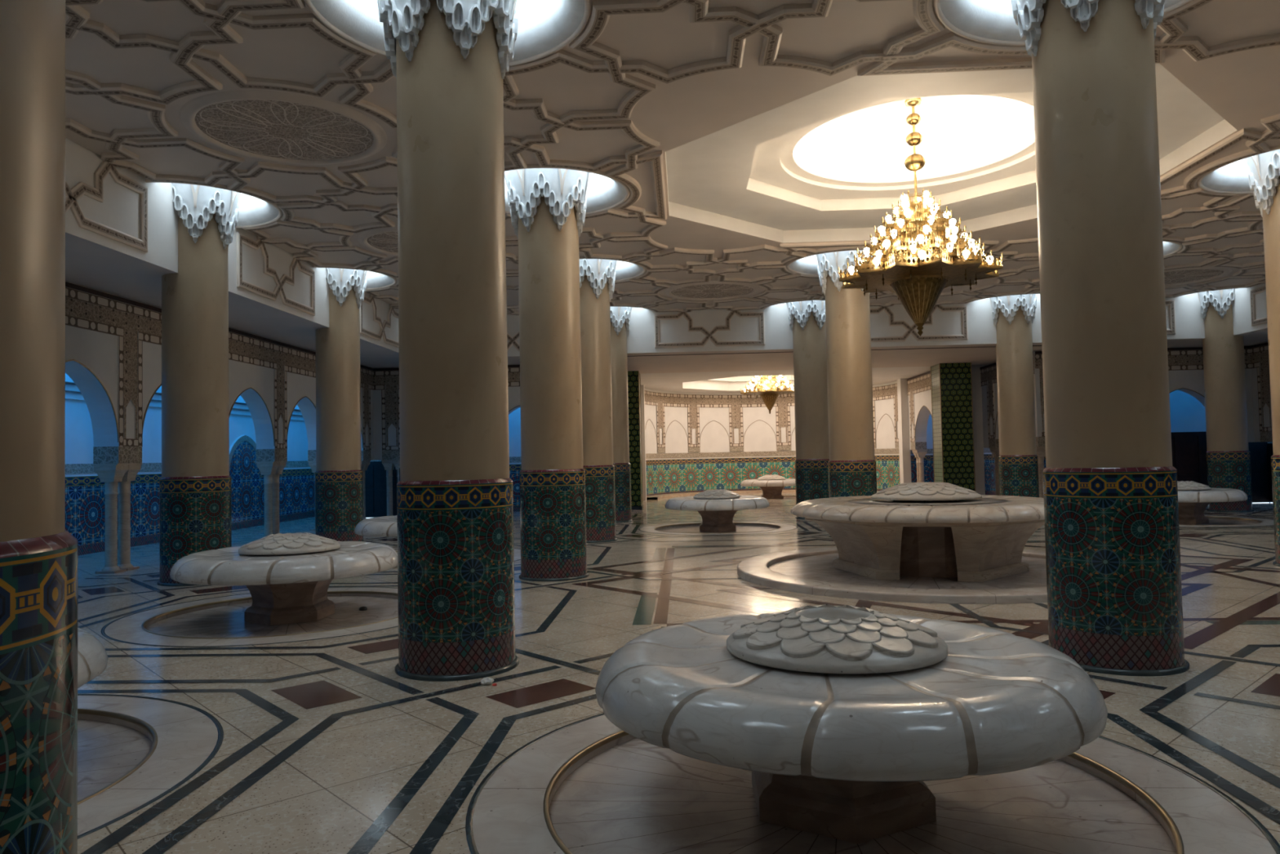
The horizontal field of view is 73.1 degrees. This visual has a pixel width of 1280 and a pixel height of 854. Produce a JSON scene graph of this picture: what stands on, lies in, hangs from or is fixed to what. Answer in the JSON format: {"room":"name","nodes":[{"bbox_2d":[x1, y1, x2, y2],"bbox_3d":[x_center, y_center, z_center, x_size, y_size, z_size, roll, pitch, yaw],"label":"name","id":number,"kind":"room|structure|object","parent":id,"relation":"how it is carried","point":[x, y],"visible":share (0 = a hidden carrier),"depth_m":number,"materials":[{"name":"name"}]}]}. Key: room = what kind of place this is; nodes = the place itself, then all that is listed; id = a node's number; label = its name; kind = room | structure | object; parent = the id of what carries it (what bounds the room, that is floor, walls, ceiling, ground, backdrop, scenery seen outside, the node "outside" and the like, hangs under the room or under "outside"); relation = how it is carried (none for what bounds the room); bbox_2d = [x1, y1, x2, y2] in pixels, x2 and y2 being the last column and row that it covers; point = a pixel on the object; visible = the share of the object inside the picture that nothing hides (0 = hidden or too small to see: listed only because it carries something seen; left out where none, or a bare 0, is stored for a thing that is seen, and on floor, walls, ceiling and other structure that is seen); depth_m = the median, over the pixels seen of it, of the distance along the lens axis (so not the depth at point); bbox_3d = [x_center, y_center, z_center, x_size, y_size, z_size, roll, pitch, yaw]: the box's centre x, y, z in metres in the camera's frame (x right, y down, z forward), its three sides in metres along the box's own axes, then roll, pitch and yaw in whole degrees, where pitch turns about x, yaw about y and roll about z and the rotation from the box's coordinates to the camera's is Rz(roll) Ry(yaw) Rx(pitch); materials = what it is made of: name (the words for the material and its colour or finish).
{"room":"mosque","nodes":[
{"label":"mosque","id":0,"kind":"room"},
{"bbox_2d":[65,373,315,555],"bbox_3d":[-10.466,0.270,13.275,0.050,4.000,30.000,-1,-2,3],"label":"wall","id":1,"kind":"structure","parent":0,"point":[84,490],"depth_m":18.13,"materials":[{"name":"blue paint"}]},
{"bbox_2d":[65,375,304,420],"bbox_3d":[3.780,-1.116,11.890,28.700,0.380,28.600,-1,-2,3],"label":"trim","id":2,"kind":"structure","parent":1,"relation":"attached to","point":[68,380],"depth_m":18.23,"materials":[{"name":"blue paint"}]},
{"bbox_2d":[65,280,373,463],"bbox_3d":[-8.227,-0.791,11.082,0.410,2.560,25.780,-1,-2,3],"label":"wall","id":3,"kind":"structure","parent":0,"point":[113,342],"depth_m":13.74,"materials":[{"name":"white paint"}]},
{"bbox_2d":[65,137,399,352],"bbox_3d":[-6.393,-2.963,12.173,0.337,1.780,20.000,-1,-2,3],"label":"wall","id":4,"kind":"structure","parent":0,"point":[107,205],"depth_m":11.45,"materials":[{"name":"white paint"}]},
{"bbox_2d":[371,407,521,511],"bbox_3d":[-5.703,0.635,26.629,8.100,4.000,0.030,-1,-2,3],"label":"wall","id":5,"kind":"structure","parent":0,"point":[514,417],"depth_m":26.54,"materials":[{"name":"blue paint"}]},
{"bbox_2d":[373,364,520,459],"bbox_3d":[-4.596,-0.420,23.973,5.584,2.560,0.410,-1,-2,3],"label":"wall","id":6,"kind":"structure","parent":0,"point":[386,422],"depth_m":23.90,"materials":[{"name":"white paint"}]},
{"bbox_2d":[65,231,1267,392],"bbox_3d":[4.028,-2.595,17.438,30.000,1.012,39.600,-1,-2,3],"label":"ceiling","id":7,"kind":"structure","parent":0,"point":[88,264],"depth_m":22.07,"materials":[{"name":"paint"}]},
{"bbox_2d":[740,375,794,413],"bbox_3d":[4.775,-2.091,32.010,2.140,3.235,2.140,-1,-2,3],"label":"chandelier","id":8,"kind":"object","parent":7,"relation":"hanging from","point":[769,388],"visible":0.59,"depth_m":31.54,"materials":[{"name":"gold metal"}]},
{"bbox_2d":[65,0,1279,315],"bbox_3d":[3.708,-3.909,11.687,20.000,1.110,20.000,-1,-2,3],"label":"ceiling","id":9,"kind":"structure","parent":0,"point":[753,151],"depth_m":10.17,"materials":[{"name":"paint"}]},
{"bbox_2d":[145,178,282,228],"bbox_3d":[-5.707,-3.450,12.154,1.130,0.695,2.260,-1,-2,3],"label":"well","id":10,"kind":"object","parent":9,"relation":"attached to","point":[254,211],"visible":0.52,"depth_m":12.98,"materials":[{"name":"white paint"}]},
{"bbox_2d":[178,89,387,164],"bbox_3d":[-3.896,-3.251,9.550,2.120,0.045,2.120,-1,-2,3],"label":"ceiling medallion","id":11,"kind":"object","parent":9,"relation":"attached to","point":[278,126],"visible":1,"depth_m":9.41,"materials":[{"name":"paint"}]},
{"bbox_2d":[313,265,396,289],"bbox_3d":[-5.452,-3.283,17.145,1.130,0.695,2.260,-1,-2,3],"label":"well","id":12,"kind":"object","parent":9,"relation":"attached to","point":[375,280],"visible":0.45,"depth_m":17.93,"materials":[{"name":"white paint"}]},
{"bbox_2d":[357,226,398,256],"bbox_3d":[-3.641,-3.084,14.541,2.120,0.045,2.120,-1,-2,3],"label":"ceiling medallion","id":13,"kind":"object","parent":9,"relation":"attached to","point":[383,240],"visible":0.17,"depth_m":14.27,"materials":[{"name":"paint"}]},
{"bbox_2d":[303,0,590,66],"bbox_3d":[-1.535,-3.714,6.940,2.260,0.695,2.260,-1,-2,3],"label":"ceiling light","id":14,"kind":"object","parent":9,"relation":"attached to","point":[545,27],"visible":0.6,"depth_m":7.46,"materials":[{"name":"white paint"}]},
{"bbox_2d":[504,164,629,214],"bbox_3d":[-1.279,-3.547,11.930,2.260,0.695,2.260,-1,-2,3],"label":"well","id":15,"kind":"object","parent":9,"relation":"attached to","point":[604,192],"visible":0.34,"depth_m":12.50,"materials":[{"name":"white paint"}]},
{"bbox_2d":[578,256,645,281],"bbox_3d":[-1.023,-3.380,16.921,2.260,0.695,2.260,-1,-2,3],"label":"well","id":16,"kind":"object","parent":9,"relation":"attached to","point":[625,269],"visible":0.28,"depth_m":17.48,"materials":[{"name":"white paint"}]},
{"bbox_2d":[664,280,759,300],"bbox_3d":[1.607,-3.027,19.279,2.120,0.045,2.120,-1,-2,3],"label":"ceiling medallion","id":17,"kind":"object","parent":9,"relation":"attached to","point":[712,290],"visible":1,"depth_m":19.23,"materials":[{"name":"paint"}]},
{"bbox_2d":[763,297,819,309],"bbox_3d":[4.196,-3.342,21.096,2.260,0.695,1.130,-1,-2,3],"label":"well","id":18,"kind":"object","parent":9,"relation":"attached to","point":[814,299],"visible":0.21,"depth_m":20.53,"materials":[{"name":"white paint"}]},
{"bbox_2d":[786,249,856,275],"bbox_3d":[3.969,-3.490,16.669,2.260,0.695,2.260,-1,-2,3],"label":"well","id":19,"kind":"object","parent":9,"relation":"attached to","point":[807,265],"visible":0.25,"depth_m":17.36,"materials":[{"name":"white paint"}]},
{"bbox_2d":[837,97,1003,336],"bbox_3d":[3.730,-2.833,11.650,2.140,3.235,2.140,-1,-2,3],"label":"chandelier","id":20,"kind":"object","parent":9,"relation":"hanging from","point":[918,255],"visible":1,"depth_m":11.30,"materials":[{"name":"gold metal"}]},
{"bbox_2d":[966,292,1035,303],"bbox_3d":[9.188,-3.451,20.843,2.260,0.695,1.130,-1,-2,3],"label":"well","id":21,"kind":"object","parent":9,"relation":"attached to","point":[988,296],"visible":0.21,"depth_m":20.66,"materials":[{"name":"white paint"}]},
{"bbox_2d":[933,0,1192,45],"bbox_3d":[3.458,-3.824,6.688,2.260,0.695,2.260,-1,-2,3],"label":"ceiling light","id":22,"kind":"object","parent":9,"relation":"attached to","point":[986,21],"visible":0.52,"depth_m":7.51,"materials":[{"name":"white paint"}]},
{"bbox_2d":[1162,240,1182,257],"bbox_3d":[8.962,-3.599,16.417,2.260,0.695,2.260,-1,-2,3],"label":"well","id":23,"kind":"object","parent":9,"relation":"attached to","point":[1169,247],"visible":0.14,"depth_m":16.18,"materials":[{"name":"white paint"}]},
{"bbox_2d":[1164,266,1232,286],"bbox_3d":[11.592,-3.246,18.775,2.120,0.045,2.120,-1,-2,3],"label":"ceiling medallion","id":24,"kind":"object","parent":9,"relation":"attached to","point":[1175,277],"visible":0.67,"depth_m":18.54,"materials":[{"name":"paint"}]},
{"bbox_2d":[1173,286,1251,297],"bbox_3d":[13.628,-3.548,20.630,0.692,0.695,1.598,1,-3,-42],"label":"well","id":25,"kind":"object","parent":9,"relation":"attached to","point":[1206,290],"visible":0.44,"depth_m":20.42,"materials":[{"name":"white paint"}]},
{"bbox_2d":[1197,145,1279,193],"bbox_3d":[8.706,-3.766,11.426,2.260,0.695,2.260,-1,-2,3],"label":"well","id":26,"kind":"object","parent":9,"relation":"attached to","point":[1233,177],"visible":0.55,"depth_m":12.31,"materials":[{"name":"white paint"}]},
{"bbox_2d":[77,492,1279,853],"bbox_3d":[4.338,2.253,21.467,40.000,0.004,50.000,-1,-2,3],"label":"floor","id":27,"kind":"structure","parent":0,"point":[325,748],"depth_m":6.03,"materials":[{"name":"stone"}]},
{"bbox_2d":[0,0,78,853],"bbox_3d":[-1.738,-1.276,1.859,1.402,5.950,1.402,-2,-2,29],"label":"column","id":28,"kind":"structure","parent":27,"relation":"on","point":[39,557],"depth_m":1.83,"materials":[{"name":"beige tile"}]},
{"bbox_2d":[91,462,142,573],"bbox_3d":[-8.079,1.396,13.366,0.400,1.660,0.620,-1,-2,3],"label":"column","id":29,"kind":"object","parent":27,"relation":"on","point":[113,476],"visible":1,"depth_m":13.19,"materials":[{"name":"stone"}]},
{"bbox_2d":[77,626,223,839],"bbox_3d":[-4.054,1.446,4.391,3.488,0.903,3.488,1,-3,-40],"label":"fountain","id":30,"kind":"object","parent":27,"relation":"on","point":[133,751],"visible":0.51,"depth_m":4.90,"materials":[{"name":"white stone"}]},
{"bbox_2d":[77,626,107,688],"bbox_3d":[-4.057,1.286,4.397,2.284,0.240,2.284,-1,-2,-12],"label":"bowl","id":31,"kind":"object","parent":30,"relation":"on","point":[92,657],"depth_m":4.72,"materials":[{"name":"stone"}]},
{"bbox_2d":[77,695,217,835],"bbox_3d":[-4.045,1.864,4.377,3.438,0.061,3.438,-1,-2,-3],"label":"basin","id":32,"kind":"object","parent":30,"relation":"in","point":[133,751],"depth_m":4.95,"materials":[{"name":"stone"}]},
{"bbox_2d":[156,182,240,586],"bbox_3d":[-6.219,-0.832,12.093,1.402,5.950,1.402,0,-2,-23],"label":"column","id":33,"kind":"structure","parent":27,"relation":"on","point":[195,491],"depth_m":11.73,"materials":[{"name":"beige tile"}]},
{"bbox_2d":[101,532,398,647],"bbox_3d":[-3.798,1.613,9.382,3.488,0.903,3.488,1,-3,-44],"label":"fountain","id":34,"kind":"object","parent":27,"relation":"on","point":[287,576],"visible":0.98,"depth_m":8.96,"materials":[{"name":"white stone"}]},
{"bbox_2d":[104,587,398,646],"bbox_3d":[-3.790,2.031,9.368,3.438,0.061,3.438,-1,-2,-3],"label":"basin","id":35,"kind":"object","parent":34,"relation":"in","point":[223,621],"depth_m":9.00,"materials":[{"name":"stone"}]},
{"bbox_2d":[169,541,397,585],"bbox_3d":[-3.801,1.453,9.388,2.284,0.240,2.284,-1,-2,-12],"label":"bowl","id":36,"kind":"object","parent":34,"relation":"on","point":[229,566],"depth_m":8.56,"materials":[{"name":"stone"}]},
{"bbox_2d":[359,606,367,610],"bbox_3d":[-3.120,2.041,9.734,0.090,0.040,0.090,-1,-2,3],"label":"floor drain","id":37,"kind":"object","parent":34,"relation":"on","point":[361,608],"visible":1,"depth_m":9.70,"materials":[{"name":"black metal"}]},
{"bbox_2d":[255,461,287,537],"bbox_3d":[-7.823,1.563,18.356,0.400,1.660,0.620,-1,-2,3],"label":"column","id":38,"kind":"object","parent":27,"relation":"on","point":[271,470],"visible":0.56,"depth_m":18.16,"materials":[{"name":"stone"}]},
{"bbox_2d":[306,461,315,530],"bbox_3d":[-7.695,1.647,20.852,0.400,1.660,0.620,-1,-2,3],"label":"column","id":39,"kind":"object","parent":27,"relation":"on","point":[312,464],"visible":0.13,"depth_m":20.58,"materials":[{"name":"stone"}]},
{"bbox_2d":[315,267,367,541],"bbox_3d":[-5.963,-0.665,17.083,1.402,5.950,1.402,0,-2,-23],"label":"column","id":40,"kind":"structure","parent":27,"relation":"on","point":[339,475],"depth_m":16.72,"materials":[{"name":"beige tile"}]},
{"bbox_2d":[361,460,371,519],"bbox_3d":[-7.567,1.730,23.347,0.400,1.660,0.620,-1,-2,3],"label":"column","id":41,"kind":"object","parent":27,"relation":"on","point":[365,464],"visible":0.16,"depth_m":23.45,"materials":[{"name":"stone"}]},
{"bbox_2d":[364,461,397,518],"bbox_3d":[-6.349,1.774,24.748,3.750,1.620,0.075,-1,-2,3],"label":"door","id":42,"kind":"structure","parent":27,"relation":"on","point":[375,473],"depth_m":24.78,"materials":[{"name":"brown wood"}]},
{"bbox_2d":[381,459,399,515],"bbox_3d":[-6.811,1.738,24.029,0.620,1.660,0.400,-1,-2,3],"label":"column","id":43,"kind":"structure","parent":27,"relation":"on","point":[388,464],"depth_m":23.96,"materials":[{"name":"stone"}]},
{"bbox_2d":[354,515,520,571],"bbox_3d":[-3.542,1.780,14.373,3.488,0.903,3.488,1,-3,-44],"label":"fountain","id":44,"kind":"object","parent":27,"relation":"on","point":[384,526],"visible":0.14,"depth_m":13.50,"materials":[{"name":"white stone"}]},
{"bbox_2d":[354,515,397,537],"bbox_3d":[-3.546,1.620,14.378,2.284,0.240,2.284,-1,-2,-12],"label":"bowl","id":45,"kind":"object","parent":44,"relation":"on","point":[384,526],"depth_m":13.47,"materials":[{"name":"stone"}]},
{"bbox_2d":[384,548,520,571],"bbox_3d":[-3.534,2.198,14.358,3.438,0.061,3.438,-1,-2,-3],"label":"basin","id":46,"kind":"object","parent":44,"relation":"in","point":[517,551],"depth_m":14.19,"materials":[{"name":"stone"}]},
{"bbox_2d":[377,0,519,681],"bbox_3d":[-1.482,-1.109,6.850,1.402,5.950,1.402,0,-2,-23],"label":"column","id":47,"kind":"structure","parent":27,"relation":"on","point":[450,60],"depth_m":6.48,"materials":[{"name":"paint"}]},
{"bbox_2d":[480,676,493,684],"bbox_3d":[-1.091,1.816,6.169,0.085,0.061,0.093,-1,-2,3],"label":"crumpled tissue","id":48,"kind":"object","parent":27,"relation":"on","point":[485,681],"visible":1,"depth_m":6.14,"materials":[{"name":"white paper"}]},
{"bbox_2d":[504,168,591,581],"bbox_3d":[-1.226,-0.942,11.841,1.402,5.950,1.402,-2,-2,29],"label":"column","id":49,"kind":"structure","parent":27,"relation":"on","point":[548,206],"depth_m":11.47,"materials":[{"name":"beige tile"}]},
{"bbox_2d":[579,258,617,542],"bbox_3d":[-0.971,-0.775,16.831,1.402,5.950,1.402,0,-2,-23],"label":"column","id":50,"kind":"structure","parent":27,"relation":"on","point":[597,276],"depth_m":16.45,"materials":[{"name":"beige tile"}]},
{"bbox_2d":[609,306,632,522],"bbox_3d":[-0.715,-0.608,21.822,1.402,5.950,1.402,0,-2,-23],"label":"column","id":51,"kind":"structure","parent":27,"relation":"on","point":[620,316],"depth_m":21.46,"materials":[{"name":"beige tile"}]},
{"bbox_2d":[627,370,643,509],"bbox_3d":[-0.442,0.423,26.783,0.980,4.220,0.980,-1,-2,3],"label":"tiled pillar","id":52,"kind":"structure","parent":27,"relation":"on","point":[633,377],"depth_m":26.32,"materials":[{"name":"green tile"}]},
{"bbox_2d":[638,488,797,534],"bbox_3d":[1.706,1.837,19.111,3.488,0.903,3.488,1,-3,-44],"label":"fountain","id":53,"kind":"object","parent":27,"relation":"on","point":[717,508],"visible":0.98,"depth_m":18.74,"materials":[{"name":"white stone"}]},
{"bbox_2d":[665,495,769,511],"bbox_3d":[1.702,1.677,19.117,2.284,0.240,2.284,-1,-2,-12],"label":"bowl","id":54,"kind":"object","parent":53,"relation":"on","point":[695,503],"depth_m":18.25,"materials":[{"name":"stone"}]},
{"bbox_2d":[640,521,795,534],"bbox_3d":[1.714,2.256,19.097,3.438,0.061,3.438,-1,-2,-3],"label":"basin","id":55,"kind":"object","parent":53,"relation":"in","point":[740,527],"depth_m":19.10,"materials":[{"name":"stone"}]},
{"bbox_2d":[740,474,795,500],"bbox_3d":[4.862,2.213,31.861,3.488,0.903,3.488,1,-3,-44],"label":"fountain","id":56,"kind":"object","parent":27,"relation":"on","point":[771,486],"visible":0.84,"depth_m":31.44,"materials":[{"name":"white stone"}]},
{"bbox_2d":[740,478,795,486],"bbox_3d":[4.858,2.053,31.867,2.284,0.240,2.284,-1,-2,-12],"label":"bowl","id":57,"kind":"object","parent":56,"relation":"on","point":[759,482],"depth_m":30.93,"materials":[{"name":"stone"}]},
{"bbox_2d":[755,495,795,499],"bbox_3d":[4.870,2.629,31.847,3.440,0.071,3.440,-1,-2,3],"label":"basin","id":58,"kind":"object","parent":56,"relation":"in","point":[768,497],"depth_m":31.54,"materials":[{"name":"stone"}]},
{"bbox_2d":[786,300,829,519],"bbox_3d":[4.278,-0.717,21.570,1.402,5.950,1.402,0,-2,-23],"label":"column","id":59,"kind":"structure","parent":27,"relation":"on","point":[806,318],"depth_m":21.21,"materials":[{"name":"beige tile"}]},
{"bbox_2d":[815,249,876,537],"bbox_3d":[4.022,-0.884,16.579,1.402,5.950,1.402,0,-2,-23],"label":"column","id":60,"kind":"structure","parent":27,"relation":"on","point":[851,464],"depth_m":16.22,"materials":[{"name":"beige tile"}]},
{"bbox_2d":[465,604,1279,853],"bbox_3d":[0.939,1.336,4.139,3.488,0.903,3.488,1,-3,-40],"label":"fountain","id":61,"kind":"object","parent":27,"relation":"on","point":[821,729],"visible":1,"depth_m":3.75,"materials":[{"name":"stone"}]},
{"bbox_2d":[595,611,1107,782],"bbox_3d":[0.935,1.176,4.145,2.284,0.240,2.284,-1,-2,-12],"label":"bowl","id":62,"kind":"object","parent":61,"relation":"on","point":[997,701],"depth_m":3.33,"materials":[{"name":"stone"}]},
{"bbox_2d":[472,714,1276,853],"bbox_3d":[0.947,1.755,4.125,3.438,0.061,3.438,-1,-2,-3],"label":"basin","id":63,"kind":"object","parent":61,"relation":"in","point":[588,785],"depth_m":3.95,"materials":[{"name":"stone"}]},
{"bbox_2d":[737,482,1047,604],"bbox_3d":[3.814,1.335,11.506,5.037,1.174,5.037,0,-2,-36],"label":"fountain","id":64,"kind":"object","parent":27,"relation":"on","point":[906,542],"visible":0.91,"depth_m":10.62,"materials":[{"name":"stone"}]},
{"bbox_2d":[790,494,1044,523],"bbox_3d":[3.809,1.065,11.515,3.547,0.192,3.547,-1,-2,3],"label":"bowl","id":65,"kind":"object","parent":64,"relation":"on","point":[986,508],"depth_m":10.24,"materials":[{"name":"stone"}]},
{"bbox_2d":[911,448,928,482],"bbox_3d":[9.874,1.622,30.422,0.400,1.660,0.620,-1,-2,3],"label":"column","id":66,"kind":"structure","parent":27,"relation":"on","point":[920,454],"depth_m":30.21,"materials":[{"name":"stone"}]},
{"bbox_2d":[930,362,975,491],"bbox_3d":[9.513,0.205,26.280,0.980,4.220,0.980,-1,-2,3],"label":"tiled pillar","id":67,"kind":"structure","parent":27,"relation":"on","point":[951,384],"depth_m":25.85,"materials":[{"name":"green tile"}]},
{"bbox_2d":[989,447,999,495],"bbox_3d":[10.965,1.458,26.314,0.400,1.660,0.620,-1,-2,3],"label":"column","id":68,"kind":"object","parent":27,"relation":"on","point":[994,451],"visible":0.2,"depth_m":26.40,"materials":[{"name":"stone"}]},
{"bbox_2d":[990,293,1039,497],"bbox_3d":[9.270,-0.827,21.317,1.402,5.950,1.402,0,-2,-23],"label":"column","id":69,"kind":"structure","parent":27,"relation":"on","point":[1013,316],"depth_m":20.96,"materials":[{"name":"beige stone"}]},
{"bbox_2d":[1035,446,1045,497],"bbox_3d":[10.902,1.349,23.135,0.620,1.660,0.400,-1,-2,3],"label":"column","id":70,"kind":"object","parent":27,"relation":"on","point":[1041,451],"visible":0.15,"depth_m":23.07,"materials":[{"name":"stone"}]},
{"bbox_2d":[1010,0,1189,676],"bbox_3d":[3.510,-1.218,6.598,1.402,5.950,1.402,0,-2,-23],"label":"column","id":71,"kind":"structure","parent":27,"relation":"on","point":[1114,588],"depth_m":6.24,"materials":[{"name":"beige tile"}]},
{"bbox_2d":[1170,431,1270,502],"bbox_3d":[14.941,1.127,23.679,4.400,1.980,0.075,-1,-2,3],"label":"door","id":72,"kind":"structure","parent":27,"relation":"on","point":[1188,449],"depth_m":23.64,"materials":[{"name":"brown wood"}]},
{"bbox_2d":[1177,480,1273,527],"bbox_3d":[11.691,1.618,18.607,3.488,0.903,3.488,1,-3,-40],"label":"fountain","id":73,"kind":"object","parent":27,"relation":"on","point":[1193,497],"visible":0.53,"depth_m":18.18,"materials":[{"name":"white stone"}]},
{"bbox_2d":[1177,487,1248,502],"bbox_3d":[11.687,1.458,18.613,2.284,0.240,2.284,-1,-2,-12],"label":"bowl","id":74,"kind":"object","parent":73,"relation":"on","point":[1184,494],"depth_m":17.60,"materials":[{"name":"stone"}]},
{"bbox_2d":[1178,515,1273,526],"bbox_3d":[11.699,2.037,18.593,3.438,0.061,3.438,-1,-2,-3],"label":"basin","id":75,"kind":"object","parent":73,"relation":"in","point":[1214,520],"depth_m":18.27,"materials":[{"name":"stone"}]},
{"bbox_2d":[1197,288,1253,511],"bbox_3d":[14.262,-0.936,21.065,1.402,5.950,1.402,0,-2,-23],"label":"column","id":76,"kind":"structure","parent":27,"relation":"on","point":[1228,455],"depth_m":20.72,"materials":[{"name":"beige tile"}]},
{"bbox_2d":[1244,149,1279,566],"bbox_3d":[8.759,-1.161,11.336,1.402,5.950,1.402,0,-2,-23],"label":"column","id":77,"kind":"structure","parent":27,"relation":"on","point":[1264,169],"depth_m":11.36,"materials":[{"name":"beige tile"}]},
{"bbox_2d":[1266,443,1273,502],"bbox_3d":[17.097,1.222,22.471,0.075,1.620,2.240,-1,-2,3],"label":"door","id":78,"kind":"structure","parent":27,"relation":"on","point":[1269,450],"depth_m":23.46,"materials":[{"name":"brown wood"}]},
{"bbox_2d":[644,381,900,499],"bbox_3d":[4.938,0.567,34.096,9.520,4.220,4.760,-1,-2,3],"label":"wall","id":79,"kind":"structure","parent":0,"point":[696,442],"depth_m":35.86,"materials":[{"name":"white paint"}]},
{"bbox_2d":[640,384,646,500],"bbox_3d":[0.051,0.584,31.711,0.280,4.220,0.500,-1,-2,3],"label":"trim","id":80,"kind":"structure","parent":79,"relation":"attached to","point":[642,393],"depth_m":31.47,"materials":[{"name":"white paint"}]},
{"bbox_2d":[506,293,1204,356],"bbox_3d":[4.241,-2.846,21.774,20.000,1.780,0.337,-1,-2,3],"label":"wall","id":81,"kind":"structure","parent":0,"point":[972,322],"depth_m":21.66,"materials":[{"name":"white paint"}]},
{"bbox_2d":[906,370,932,449],"bbox_3d":[9.713,-0.540,28.879,0.410,2.560,4.240,-1,-2,3],"label":"wall","id":82,"kind":"structure","parent":0,"point":[919,388],"depth_m":30.03,"materials":[{"name":"white paint"}]},
{"bbox_2d":[897,378,911,483],"bbox_3d":[9.557,0.375,31.231,0.280,4.220,0.500,-1,-2,3],"label":"trim","id":83,"kind":"structure","parent":82,"relation":"attached to","point":[902,386],"depth_m":31.02,"materials":[{"name":"white paint"}]},
{"bbox_2d":[910,413,933,482],"bbox_3d":[10.898,0.463,31.375,2.380,4.000,0.030,-1,-2,3],"label":"wall","id":84,"kind":"structure","parent":0,"point":[928,459],"depth_m":31.38,"materials":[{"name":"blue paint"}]},
{"bbox_2d":[971,366,985,494],"bbox_3d":[10.417,0.219,27.210,0.750,4.220,0.050,-1,-2,3],"label":"wall","id":85,"kind":"structure","parent":0,"point":[975,371],"depth_m":27.18,"materials":[{"name":"white paint"}]},
{"bbox_2d":[983,448,995,495],"bbox_3d":[11.966,0.368,29.255,0.030,4.000,4.200,-1,-2,3],"label":"wall","id":86,"kind":"structure","parent":0,"point":[989,464],"depth_m":29.67,"materials":[{"name":"blue tile"}]},
{"bbox_2d":[979,351,1037,448],"bbox_3d":[10.843,-0.692,25.130,0.410,2.560,4.220,-1,-2,3],"label":"wall","id":87,"kind":"structure","parent":0,"point":[988,372],"depth_m":26.41,"materials":[{"name":"white paint"}]},
{"bbox_2d":[1034,345,1254,446],"bbox_3d":[13.353,-0.814,23.067,5.584,2.560,0.410,-1,-2,3],"label":"wall","id":88,"kind":"structure","parent":0,"point":[1185,364],"depth_m":22.85,"materials":[{"name":"white paint"}]},
{"bbox_2d":[1044,390,1272,468],"bbox_3d":[14.766,0.185,25.596,8.100,4.000,0.030,-1,-2,3],"label":"wall","id":89,"kind":"structure","parent":0,"point":[1188,414],"depth_m":25.56,"materials":[{"name":"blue paint"}]},
{"bbox_2d":[1231,283,1267,335],"bbox_3d":[13.839,-3.407,11.151,0.337,1.780,20.000,-1,-2,3],"label":"wall","id":90,"kind":"structure","parent":0,"point":[1249,306],"depth_m":20.08,"materials":[{"name":"white paint"}]},
{"bbox_2d":[1249,342,1272,442],"bbox_3d":[15.647,-1.315,9.876,0.410,2.560,25.780,-1,-2,3],"label":"wall","id":91,"kind":"structure","parent":0,"point":[1260,362],"depth_m":22.38,"materials":[{"name":"white paint"}]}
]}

